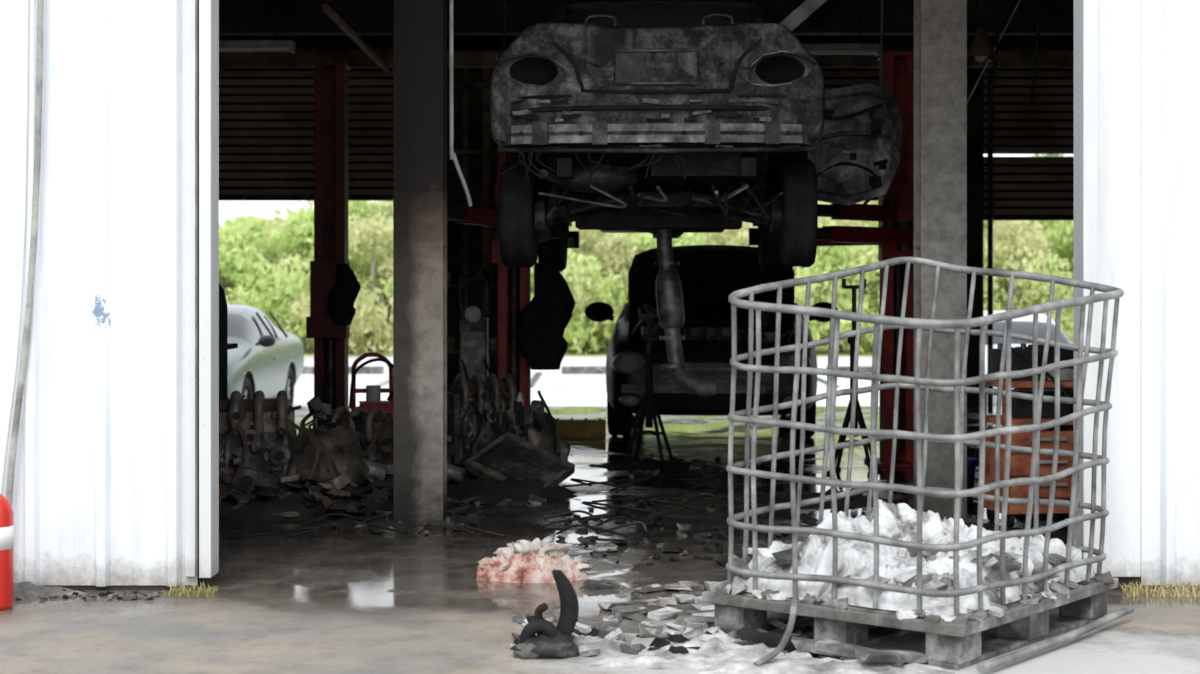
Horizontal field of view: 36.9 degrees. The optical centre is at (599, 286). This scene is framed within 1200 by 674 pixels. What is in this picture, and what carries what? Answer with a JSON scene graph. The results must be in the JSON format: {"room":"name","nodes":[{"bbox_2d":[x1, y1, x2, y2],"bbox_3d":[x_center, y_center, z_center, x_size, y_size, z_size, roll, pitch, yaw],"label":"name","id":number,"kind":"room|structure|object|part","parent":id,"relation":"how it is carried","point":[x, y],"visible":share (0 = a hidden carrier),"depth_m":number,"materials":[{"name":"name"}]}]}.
{"room":"auto repair garage","nodes":[
{"label":"auto repair garage","id":0,"kind":"room"},
{"bbox_2d":[0,0,218,589],"bbox_3d":[-4.315,-1.220,7.625,5.370,5.000,0.170,0,0,0],"label":"wall","id":1,"kind":"structure","parent":0,"point":[116,487],"depth_m":7.60,"materials":[{"name":"white metal"}]},
{"bbox_2d":[0,0,43,504],"bbox_3d":[-2.423,-1.195,7.553,0.214,4.851,0.033,0,0,0],"label":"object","id":2,"kind":"object","parent":1,"relation":"attached to","point":[40,3],"visible":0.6,"depth_m":7.54,"materials":[{"name":"metal"}]},
{"bbox_2d":[0,406,1199,673],"bbox_3d":[0.000,1.280,6.650,28.000,0.001,25.300,0,0,0],"label":"floor","id":3,"kind":"structure","parent":0,"point":[326,600],"depth_m":7.40,"materials":[{"name":"concrete"}]},
{"bbox_2d":[0,494,13,610],"bbox_3d":[-2.431,1.011,7.170,0.184,0.537,0.184,0,0,45],"label":"fire extinguisher","id":4,"kind":"object","parent":3,"relation":"on","point":[6,510],"visible":1,"depth_m":7.13,"materials":[{"name":"red paint"}]},
{"bbox_2d":[14,582,165,599],"bbox_3d":[-2.407,1.264,7.456,1.191,0.061,0.248,0,0,0],"label":"litter","id":5,"kind":"object","parent":3,"relation":"on","point":[22,588],"visible":0.88,"depth_m":7.48,"materials":[{"name":"grey wood"}]},
{"bbox_2d":[162,582,218,596],"bbox_3d":[-1.697,1.255,7.481,0.238,0.050,0.135,0,0,0],"label":"grass tuft","id":6,"kind":"object","parent":3,"relation":"on","point":[182,590],"visible":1,"depth_m":7.48,"materials":[{"name":"yellow plant"}]},
{"bbox_2d":[219,283,237,398],"bbox_3d":[-2.505,0.570,11.450,0.330,1.420,0.540,0,0,0],"label":"car","id":7,"kind":"object","parent":3,"relation":"on","point":[224,345],"visible":0.04,"depth_m":11.25,"materials":[{"name":"metal"}]},
{"bbox_2d":[219,390,385,491],"bbox_3d":[-1.862,0.933,10.581,1.204,0.666,0.622,0,0,-9],"label":"debris pile","id":8,"kind":"object","parent":3,"relation":"on","point":[260,444],"depth_m":10.38,"materials":[{"name":"black metal"}]},
{"bbox_2d":[306,62,350,411],"bbox_3d":[-2.030,-0.203,13.588,0.420,2.965,0.475,0,0,0],"label":"lift post","id":9,"kind":"object","parent":3,"relation":"on","point":[330,78],"visible":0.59,"depth_m":13.49,"materials":[{"name":"red metal"}]},
{"bbox_2d":[327,264,360,324],"bbox_3d":[-1.899,0.055,13.327,0.246,0.450,0.177,0,0,0],"label":"jacket","id":10,"kind":"object","parent":9,"relation":"hanging from","point":[342,297],"visible":1,"depth_m":13.27,"materials":[{"name":"fabric"}]},
{"bbox_2d":[349,352,392,419],"bbox_3d":[-1.573,0.868,12.466,0.405,0.825,0.350,0,0,-11],"label":"cart","id":11,"kind":"object","parent":3,"relation":"on","point":[373,392],"visible":0.37,"depth_m":12.39,"materials":[{"name":"paint"}]},
{"bbox_2d":[298,406,464,483],"bbox_3d":[-1.338,1.008,11.036,1.040,0.557,0.486,0,0,17],"label":"debris pile","id":12,"kind":"object","parent":3,"relation":"on","point":[373,428],"depth_m":10.90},
{"bbox_2d":[384,0,458,525],"bbox_3d":[-0.975,-0.770,9.780,0.388,4.100,0.388,0,0,0],"label":"support column","id":13,"kind":"structure","parent":3,"relation":"on","point":[419,26],"depth_m":9.66,"materials":[{"name":"concrete"}]},
{"bbox_2d":[458,276,490,381],"bbox_3d":[-0.930,0.599,13.264,0.300,1.362,0.272,0,0,0],"label":"machine","id":14,"kind":"object","parent":3,"relation":"on","point":[474,329],"visible":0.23,"depth_m":13.18,"materials":[{"name":"metal"}]},
{"bbox_2d":[447,373,570,477],"bbox_3d":[-0.638,0.933,11.938,0.985,0.731,0.493,0,0,-23],"label":"debris pile","id":15,"kind":"object","parent":3,"relation":"on","point":[479,412],"visible":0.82,"depth_m":11.75,"materials":[{"name":"metal"}]},
{"bbox_2d":[447,51,578,408],"bbox_3d":[-0.630,-0.203,12.700,0.939,2.965,2.519,0,0,0],"label":"lift post","id":16,"kind":"object","parent":3,"relation":"on","point":[513,283],"visible":0.26,"depth_m":12.89,"materials":[{"name":"red metal"}]},
{"bbox_2d":[517,263,574,369],"bbox_3d":[-0.378,0.205,12.657,0.409,0.750,0.177,0,0,0],"label":"jacket","id":17,"kind":"object","parent":16,"relation":"hanging from","point":[543,322],"visible":0.98,"depth_m":12.60,"materials":[{"name":"fabric"}]},
{"bbox_3d":[-0.368,-0.340,13.430,0.120,0.200,1.106,0,0,18],"label":"swing arm","id":18,"kind":"part","parent":16,"relation":"part of","materials":[{"name":"black paint"}]},
{"bbox_2d":[490,0,902,396],"bbox_3d":[0.710,-0.531,11.886,2.452,2.540,4.664,0,0,2],"label":"car","id":19,"kind":"object","parent":16,"relation":"on","point":[664,119],"visible":1,"depth_m":9.93,"materials":[{"name":"metal"}]},
{"bbox_3d":[1.577,-0.904,11.413,0.678,0.774,0.075,0,0,2],"label":"open door","id":20,"kind":"part","parent":19,"relation":"part of","materials":[{"name":"metal"}]},
{"bbox_2d":[477,534,594,582],"bbox_3d":[-0.283,1.202,7.950,0.527,0.197,0.340,0,0,0],"label":"bundle","id":21,"kind":"object","parent":3,"relation":"on","point":[522,561],"visible":0.97,"depth_m":7.87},
{"bbox_2d":[556,418,605,437],"bbox_3d":[-0.300,1.200,15.425,0.700,0.160,0.250,0,0,0],"label":"ramp","id":22,"kind":"object","parent":3,"relation":"on","point":[565,428],"visible":0.62,"depth_m":15.30,"materials":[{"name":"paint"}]},
{"bbox_2d":[219,453,1066,566],"bbox_3d":[-0.058,1.193,10.785,5.284,0.278,5.174,0,0,0],"label":"burnt floor debris","id":23,"kind":"object","parent":3,"relation":"on","point":[317,502],"visible":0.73,"depth_m":10.09,"materials":[{"name":"black"}]},
{"bbox_2d":[464,432,574,488],"bbox_3d":[-0.500,1.120,11.200,0.587,0.398,0.415,0,0,32],"label":"radiator","id":24,"kind":"object","parent":23,"relation":"on","point":[509,455],"visible":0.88,"depth_m":11.19,"materials":[{"name":"metal"}]},
{"bbox_2d":[625,308,675,460],"bbox_3d":[0.360,0.718,13.200,0.340,1.125,0.343,0,0,16],"label":"stand","id":25,"kind":"object","parent":3,"relation":"on","point":[648,412],"visible":0.88,"depth_m":13.18,"materials":[{"name":"metal"}]},
{"bbox_2d":[585,245,837,436],"bbox_3d":[1.030,0.465,16.716,2.240,1.630,4.500,0,0,3],"label":"vehicle","id":26,"kind":"object","parent":3,"relation":"on","point":[708,274],"visible":0.66,"depth_m":14.95,"materials":[{"name":"metal"}]},
{"bbox_2d":[628,245,794,320],"bbox_3d":[0.943,-0.028,15.262,1.421,0.644,0.673,0,0,3],"label":"hood","id":27,"kind":"object","parent":26,"relation":"attached to","point":[708,274],"depth_m":15.20,"materials":[{"name":"metal"}]},
{"bbox_2d":[510,579,954,673],"bbox_3d":[0.450,1.265,6.764,1.600,0.096,1.928,0,0,0],"label":"debris pile","id":28,"kind":"object","parent":3,"relation":"on","point":[713,650],"visible":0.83,"depth_m":6.29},
{"bbox_2d":[510,570,579,658],"bbox_3d":[-0.185,1.139,6.259,0.253,0.318,0.177,0,0,0],"label":"fragment","id":29,"kind":"object","parent":28,"relation":"on","point":[550,641],"visible":0.99,"depth_m":6.23,"materials":[{"name":"rubber"}]},
{"bbox_2d":[749,51,912,466],"bbox_3d":[1.725,-0.203,12.850,1.270,2.965,2.020,0,0,0],"label":"lift post","id":30,"kind":"object","parent":3,"relation":"on","point":[893,236],"visible":0.64,"depth_m":12.89,"materials":[{"name":"metal"}]},
{"bbox_3d":[1.671,-0.360,13.378,1.385,0.200,0.120,0,0,42],"label":"swing arm","id":31,"kind":"part","parent":30,"relation":"part of","materials":[{"name":"red paint"}]},
{"bbox_3d":[1.696,-0.520,12.421,1.066,0.200,0.120,0,0,-43],"label":"swing arm","id":32,"kind":"part","parent":30,"relation":"part of","materials":[{"name":"red paint"}]},
{"bbox_2d":[736,598,928,666],"bbox_3d":[0.753,1.164,6.095,0.689,0.221,0.365,0,0,22],"label":"charred slats","id":33,"kind":"object","parent":3,"relation":"on","point":[825,647],"visible":1,"depth_m":6.10,"materials":[{"name":"grey wood"}]},
{"bbox_2d":[827,279,881,475],"bbox_3d":[1.750,0.613,12.400,0.340,1.335,0.343,0,0,16],"label":"stand","id":34,"kind":"object","parent":3,"relation":"on","point":[859,418],"visible":0.38,"depth_m":12.38,"materials":[{"name":"metal"}]},
{"bbox_2d":[702,571,1133,672],"bbox_3d":[1.217,1.178,6.767,1.181,0.204,1.302,0,0,39],"label":"pallet","id":35,"kind":"object","parent":3,"relation":"on","point":[953,642],"visible":0.54,"depth_m":6.38,"materials":[{"name":"grey wood"}]},
{"bbox_2d":[731,499,1094,615],"bbox_3d":[1.205,0.963,6.798,1.051,0.305,1.188,0,0,38],"label":"rubble pile","id":36,"kind":"object","parent":35,"relation":"on","point":[897,565],"visible":0.77,"depth_m":6.52,"materials":[{"name":"plastic"}]},
{"bbox_2d":[726,257,1123,614],"bbox_3d":[1.236,0.498,6.792,1.079,1.249,1.312,0,0,40],"label":"cage","id":37,"kind":"object","parent":35,"relation":"on","point":[881,322],"visible":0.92,"depth_m":6.55,"materials":[{"name":"grey metal"}]},
{"bbox_2d":[913,0,976,522],"bbox_3d":[1.860,-0.770,9.850,0.370,4.100,0.370,0,0,0],"label":"support column","id":38,"kind":"structure","parent":3,"relation":"on","point":[939,26],"depth_m":9.73,"materials":[{"name":"concrete"}]},
{"bbox_2d":[967,446,976,509],"bbox_3d":[2.050,1.069,10.400,0.256,0.421,0.256,0,0,0],"label":"bucket","id":39,"kind":"object","parent":3,"relation":"on","point":[971,462],"visible":0.23,"depth_m":10.32,"materials":[{"name":"plastic"}]},
{"bbox_2d":[983,343,1073,526],"bbox_3d":[2.413,0.790,9.742,0.606,0.979,0.399,0,0,-9],"label":"tool cart","id":40,"kind":"object","parent":3,"relation":"on","point":[1021,358],"visible":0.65,"depth_m":9.60,"materials":[{"name":"paint"}]},
{"bbox_2d":[1014,346,1073,427],"bbox_3d":[3.100,0.845,12.200,0.580,0.870,0.580,0,0,0],"label":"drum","id":41,"kind":"object","parent":3,"relation":"on","point":[1070,389],"visible":0.02,"depth_m":11.92,"materials":[{"name":"metal"}]},
{"bbox_2d":[1120,580,1199,596],"bbox_3d":[2.785,1.252,7.487,1.257,0.055,0.158,0,0,0],"label":"grass tuft","id":42,"kind":"object","parent":3,"relation":"on","point":[1139,590],"visible":1,"depth_m":7.46,"materials":[{"name":"yellow plant"}]},
{"bbox_2d":[447,35,983,407],"bbox_3d":[0.500,-1.220,19.200,15.000,5.000,0.200,0,0,0],"label":"lift","id":43,"kind":"structure","parent":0,"point":[975,106],"depth_m":19.10,"materials":[{"name":"red metal"}]},
{"bbox_2d":[219,68,392,200],"bbox_3d":[-3.145,-1.710,19.175,2.890,1.581,0.071,0,0,0],"label":"door","id":44,"kind":"structure","parent":43,"relation":"in","point":[266,115],"depth_m":19.15,"materials":[{"name":"metal"}]},
{"bbox_2d":[822,68,879,200],"bbox_3d":[1.190,-1.710,19.175,4.260,1.581,0.071,0,0,0],"label":"door","id":45,"kind":"structure","parent":43,"relation":"in","point":[834,78],"depth_m":19.15,"materials":[{"name":"metal"}]},
{"bbox_2d":[984,68,1073,219],"bbox_3d":[5.485,-1.605,19.175,2.810,1.791,0.071,0,0,0],"label":"door","id":46,"kind":"structure","parent":43,"relation":"in","point":[1024,188],"depth_m":19.15,"materials":[{"name":"metal"}]},
{"bbox_2d":[1074,0,1199,589],"bbox_3d":[5.013,-1.220,7.625,5.975,5.000,0.170,0,0,0],"label":"wall","id":47,"kind":"structure","parent":0,"point":[1137,62],"depth_m":7.57,"materials":[{"name":"white metal"}]},
{"bbox_3d":[0.500,-2.897,13.400,15.000,0.105,11.800,0,0,0],"label":"ceiling","id":48,"kind":"structure","parent":0,"visible":0},
{"bbox_2d":[219,0,294,52],"bbox_3d":[-3.000,-2.397,15.000,0.900,0.885,0.140,0,0,0],"label":"fluorescent light fixture","id":49,"kind":"object","parent":48,"relation":"hanging from","point":[275,45],"visible":0.56,"depth_m":14.93,"materials":[{"name":"metal"}]},
{"bbox_2d":[219,0,1039,204],"bbox_3d":[0.069,-1.691,11.802,5.673,2.260,1.220,0,0,0],"label":"cables","id":50,"kind":"object","parent":48,"relation":"hanging from","point":[998,39],"visible":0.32,"depth_m":11.20,"materials":[{"name":"red paint"}]},
{"bbox_2d":[219,0,1073,407],"bbox_3d":[0.500,-0.780,13.400,15.000,4.120,11.400,0,0,0],"label":"roof beams","id":51,"kind":"structure","parent":48,"relation":"attached to","point":[358,33],"depth_m":16.79,"materials":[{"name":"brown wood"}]},
{"bbox_2d":[449,0,883,205],"bbox_3d":[0.359,-1.628,9.674,2.343,2.384,0.069,0,0,2],"label":"air hose","id":52,"kind":"object","parent":51,"relation":"hanging from","point":[452,156],"visible":1,"depth_m":9.69,"materials":[{"name":"rubber"}]},
{"bbox_2d":[780,0,826,30],"bbox_3d":[1.580,-2.020,11.815,0.811,0.728,0.080,0,0,0],"label":"diagonal brace","id":53,"kind":"object","parent":51,"relation":"attached to","point":[808,7],"visible":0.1,"depth_m":11.78,"materials":[{"name":"metal"}]},
{"bbox_2d":[789,0,879,55],"bbox_3d":[1.900,-2.397,15.200,0.900,0.885,0.140,0,0,0],"label":"fluorescent light fixture","id":54,"kind":"object","parent":48,"relation":"hanging from","point":[814,49],"visible":0.55,"depth_m":15.13,"materials":[{"name":"metal"}]},
{"bbox_2d":[967,0,997,61],"bbox_3d":[2.330,-2.062,11.000,0.200,1.375,0.200,0,0,0],"label":"hanging lamp","id":55,"kind":"object","parent":48,"relation":"hanging from","point":[981,49],"visible":0.97,"depth_m":10.96,"materials":[{"name":"metal"}]},
{"label":"outside","id":56,"kind":"structure","parent":0,"visible":0},
{"bbox_2d":[293,340,879,405],"bbox_3d":[0.000,1.500,69.650,240.000,0.400,100.700,0,0,0],"label":"ground","id":57,"kind":"structure","parent":56,"point":[556,388],"depth_m":32.04,"materials":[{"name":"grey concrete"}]},
{"bbox_2d":[219,214,261,228],"bbox_3d":[-11.513,-0.221,60.148,6.482,4.487,6.574,0,0,-12],"label":"tree","id":58,"kind":"object","parent":57,"relation":"on","point":[241,218],"visible":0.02,"depth_m":59.76,"materials":[{"name":"green plant"}]},
{"bbox_2d":[220,215,288,311],"bbox_3d":[-10.478,-0.129,55.778,6.985,4.274,6.888,0,0,-2],"label":"tree","id":59,"kind":"object","parent":57,"relation":"on","point":[255,224],"visible":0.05,"depth_m":55.54,"materials":[{"name":"green plant"}]},
{"bbox_2d":[219,223,300,316],"bbox_3d":[-9.769,0.142,46.971,4.659,3.640,4.725,0,0,17],"label":"tree","id":60,"kind":"object","parent":57,"relation":"on","point":[231,234],"visible":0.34,"depth_m":45.97,"materials":[{"name":"green plant"}]},
{"bbox_2d":[227,304,303,404],"bbox_3d":[-5.105,0.961,23.137,2.220,1.479,4.585,0,0,1],"label":"sedan","id":61,"kind":"object","parent":57,"relation":"on","point":[269,359],"visible":0.37,"depth_m":22.84,"materials":[{"name":"silver metal"}]},
{"bbox_2d":[269,248,305,340],"bbox_3d":[-8.328,-0.064,50.038,2.390,3.536,2.442,0,0,11],"label":"tree","id":62,"kind":"object","parent":57,"relation":"on","point":[296,248],"visible":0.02,"depth_m":49.65,"materials":[{"name":"green plant"}]},
{"bbox_2d":[219,207,392,351],"bbox_3d":[-7.618,-0.062,46.807,5.342,4.115,5.267,0,0,32],"label":"tree","id":63,"kind":"object","parent":57,"relation":"on","point":[298,233],"visible":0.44,"depth_m":46.03,"materials":[{"name":"green plant"}]},
{"bbox_2d":[222,201,392,342],"bbox_3d":[-7.829,-0.717,56.488,7.827,6.078,7.753,0,0,45],"label":"tree","id":64,"kind":"object","parent":57,"relation":"on","point":[277,219],"visible":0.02,"depth_m":54.18,"materials":[{"name":"green plant"}]},
{"bbox_2d":[270,208,392,355],"bbox_3d":[-6.137,0.043,46.139,5.525,4.168,5.472,0,0,-42],"label":"tree","id":65,"kind":"object","parent":57,"relation":"on","point":[361,331],"visible":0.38,"depth_m":45.53,"materials":[{"name":"green plant"}]},
{"bbox_2d":[285,201,392,350],"bbox_3d":[-6.557,-0.719,47.822,3.348,4.848,3.277,0,0,-20],"label":"tree","id":66,"kind":"object","parent":57,"relation":"on","point":[353,206],"visible":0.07,"depth_m":47.89,"materials":[{"name":"green plant"}]},
{"bbox_2d":[348,201,386,245],"bbox_3d":[-5.071,-0.717,55.601,7.827,6.078,7.753,0,0,-14],"label":"tree","id":67,"kind":"object","parent":57,"relation":"on","point":[366,201],"visible":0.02,"depth_m":55.15,"materials":[{"name":"green plant"}]},
{"bbox_2d":[358,201,392,313],"bbox_3d":[-5.312,-1.002,50.105,3.413,5.413,3.546,0,0,-16],"label":"tree","id":68,"kind":"object","parent":57,"relation":"on","point":[382,206],"visible":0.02,"depth_m":49.97,"materials":[{"name":"green plant"}]},
{"bbox_2d":[379,241,392,279],"bbox_3d":[-4.364,-0.627,48.891,4.117,4.667,3.098,0,0,-44],"label":"tree","id":69,"kind":"object","parent":57,"relation":"on","point":[385,245],"visible":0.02,"depth_m":48.42,"materials":[{"name":"green plant"}]},
{"bbox_2d":[379,259,537,298],"bbox_3d":[-3.438,0.074,46.077,4.862,3.799,4.931,0,0,1],"label":"tree","id":70,"kind":"object","parent":57,"relation":"on","point":[389,288],"visible":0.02,"depth_m":44.93,"materials":[{"name":"green plant"}]},
{"bbox_2d":[531,239,629,355],"bbox_3d":[-1.423,0.074,45.973,4.862,3.799,4.931,0,0,35],"label":"tree","id":71,"kind":"object","parent":57,"relation":"on","point":[580,332],"visible":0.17,"depth_m":44.76,"materials":[{"name":"green plant"}]},
{"bbox_2d":[302,366,871,386],"bbox_3d":[1.400,1.630,33.000,20.920,0.140,5.000,0,0,0],"label":"wheel stop","id":72,"kind":"object","parent":57,"relation":"on","point":[306,369],"visible":0.15,"depth_m":35.21,"materials":[{"name":"concrete"},{"name":"white paint"}]},
{"bbox_2d":[531,222,648,353],"bbox_3d":[-0.219,-0.026,47.334,5.700,4.341,5.756,0,0,-36],"label":"tree","id":73,"kind":"object","parent":57,"relation":"on","point":[623,256],"visible":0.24,"depth_m":45.75,"materials":[{"name":"green plant"}]},
{"bbox_2d":[569,227,627,295],"bbox_3d":[-0.414,-0.265,55.865,6.888,4.590,6.985,0,0,-6],"label":"tree","id":74,"kind":"object","parent":57,"relation":"on","point":[612,235],"visible":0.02,"depth_m":54.39,"materials":[{"name":"green plant"}]},
{"bbox_2d":[568,233,640,350],"bbox_3d":[1.180,0.112,48.300,5.244,3.994,5.295,0,0,-34],"label":"tree","id":75,"kind":"object","parent":57,"relation":"on","point":[627,234],"visible":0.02,"depth_m":45.65,"materials":[{"name":"green plant"}]},
{"bbox_2d":[565,233,706,352],"bbox_3d":[1.450,0.074,45.903,4.862,3.799,4.931,0,0,-6],"label":"tree","id":76,"kind":"object","parent":57,"relation":"on","point":[646,239],"visible":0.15,"depth_m":45.09,"materials":[{"name":"green plant"}]},
{"bbox_2d":[629,233,715,244],"bbox_3d":[2.634,-0.265,55.903,6.985,4.590,6.888,0,0,-41],"label":"tree","id":77,"kind":"object","parent":57,"relation":"on","point":[694,234],"visible":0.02,"depth_m":54.06,"materials":[{"name":"green plant"}]},
{"bbox_2d":[625,221,822,302],"bbox_3d":[3.486,-0.026,47.250,5.700,4.341,5.756,0,0,-16],"label":"tree","id":78,"kind":"object","parent":57,"relation":"on","point":[728,237],"visible":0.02,"depth_m":46.64,"materials":[{"name":"green plant"}]},
{"bbox_2d":[706,223,878,305],"bbox_3d":[4.646,-0.303,55.623,7.753,5.036,7.827,0,0,-22],"label":"tree","id":79,"kind":"object","parent":57,"relation":"on","point":[750,225],"visible":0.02,"depth_m":54.44,"materials":[{"name":"green plant"}]},
{"bbox_2d":[736,220,879,340],"bbox_3d":[4.877,0.006,45.815,5.136,3.957,5.064,0,0,33],"label":"tree","id":80,"kind":"object","parent":57,"relation":"on","point":[823,258],"visible":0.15,"depth_m":44.89,"materials":[{"name":"green plant"}]},
{"bbox_2d":[794,202,879,351],"bbox_3d":[5.974,-0.096,47.325,5.986,4.515,5.928,0,0,-10],"label":"tree","id":81,"kind":"object","parent":57,"relation":"on","point":[840,222],"visible":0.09,"depth_m":45.48,"materials":[{"name":"green plant"}]},
{"bbox_2d":[818,201,879,306],"bbox_3d":[7.140,-0.775,56.044,8.300,6.132,7.649,0,0,-3],"label":"tree","id":82,"kind":"object","parent":57,"relation":"on","point":[819,202],"visible":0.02,"depth_m":54.86,"materials":[{"name":"green plant"}]},
{"bbox_2d":[822,221,879,347],"bbox_3d":[6.872,-0.162,50.087,3.293,3.734,2.478,0,0,-43],"label":"tree","id":83,"kind":"object","parent":57,"relation":"on","point":[877,306],"visible":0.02,"depth_m":49.58,"materials":[{"name":"green plant"}]},
{"bbox_2d":[868,221,877,226],"bbox_3d":[8.545,-0.519,49.086,3.007,4.449,3.072,0,0,-37],"label":"tree","id":84,"kind":"object","parent":57,"relation":"on","point":[874,224],"visible":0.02,"depth_m":49.09,"materials":[{"name":"green plant"}]},
{"bbox_2d":[815,245,1029,354],"bbox_3d":[8.006,0.006,45.814,5.136,3.957,5.064,0,0,25],"label":"tree","id":85,"kind":"object","parent":57,"relation":"on","point":[868,337],"visible":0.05,"depth_m":45.05,"materials":[{"name":"green plant"}]},
{"bbox_2d":[984,220,1031,306],"bbox_3d":[10.201,-0.627,47.885,4.117,4.667,3.098,0,0,-26],"label":"tree","id":86,"kind":"object","parent":57,"relation":"on","point":[985,221],"visible":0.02,"depth_m":47.11,"materials":[{"name":"green plant"}]},
{"bbox_2d":[984,310,1072,405],"bbox_3d":[5.862,1.123,25.835,2.220,1.555,4.585,0,0,3],"label":"hatchback","id":87,"kind":"object","parent":57,"relation":"on","point":[1022,325],"visible":0.02,"depth_m":25.10,"materials":[{"name":"white paint"}]},
{"bbox_2d":[984,220,1073,343],"bbox_3d":[10.498,0.043,45.650,5.525,4.168,5.472,0,0,42],"label":"tree","id":88,"kind":"object","parent":57,"relation":"on","point":[1031,247],"visible":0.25,"depth_m":45.13,"materials":[{"name":"green plant"}]},
{"bbox_2d":[985,220,1073,339],"bbox_3d":[12.276,-0.062,45.851,5.267,4.115,5.342,0,0,-24],"label":"tree","id":89,"kind":"object","parent":57,"relation":"on","point":[1067,226],"visible":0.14,"depth_m":45.32,"materials":[{"name":"green plant"}]},
{"bbox_2d":[997,154,1073,307],"bbox_3d":[12.330,-1.160,49.065,3.614,5.731,3.755,0,0,8],"label":"tree","id":90,"kind":"object","parent":57,"relation":"on","point":[1035,155],"visible":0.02,"depth_m":48.94,"materials":[{"name":"green plant"}]},
{"bbox_2d":[1002,220,1073,305],"bbox_3d":[11.491,-0.719,48.159,3.348,4.848,3.277,0,0,24],"label":"tree","id":91,"kind":"object","parent":57,"relation":"on","point":[1047,223],"visible":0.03,"depth_m":47.11,"materials":[{"name":"green plant"}]}
]}

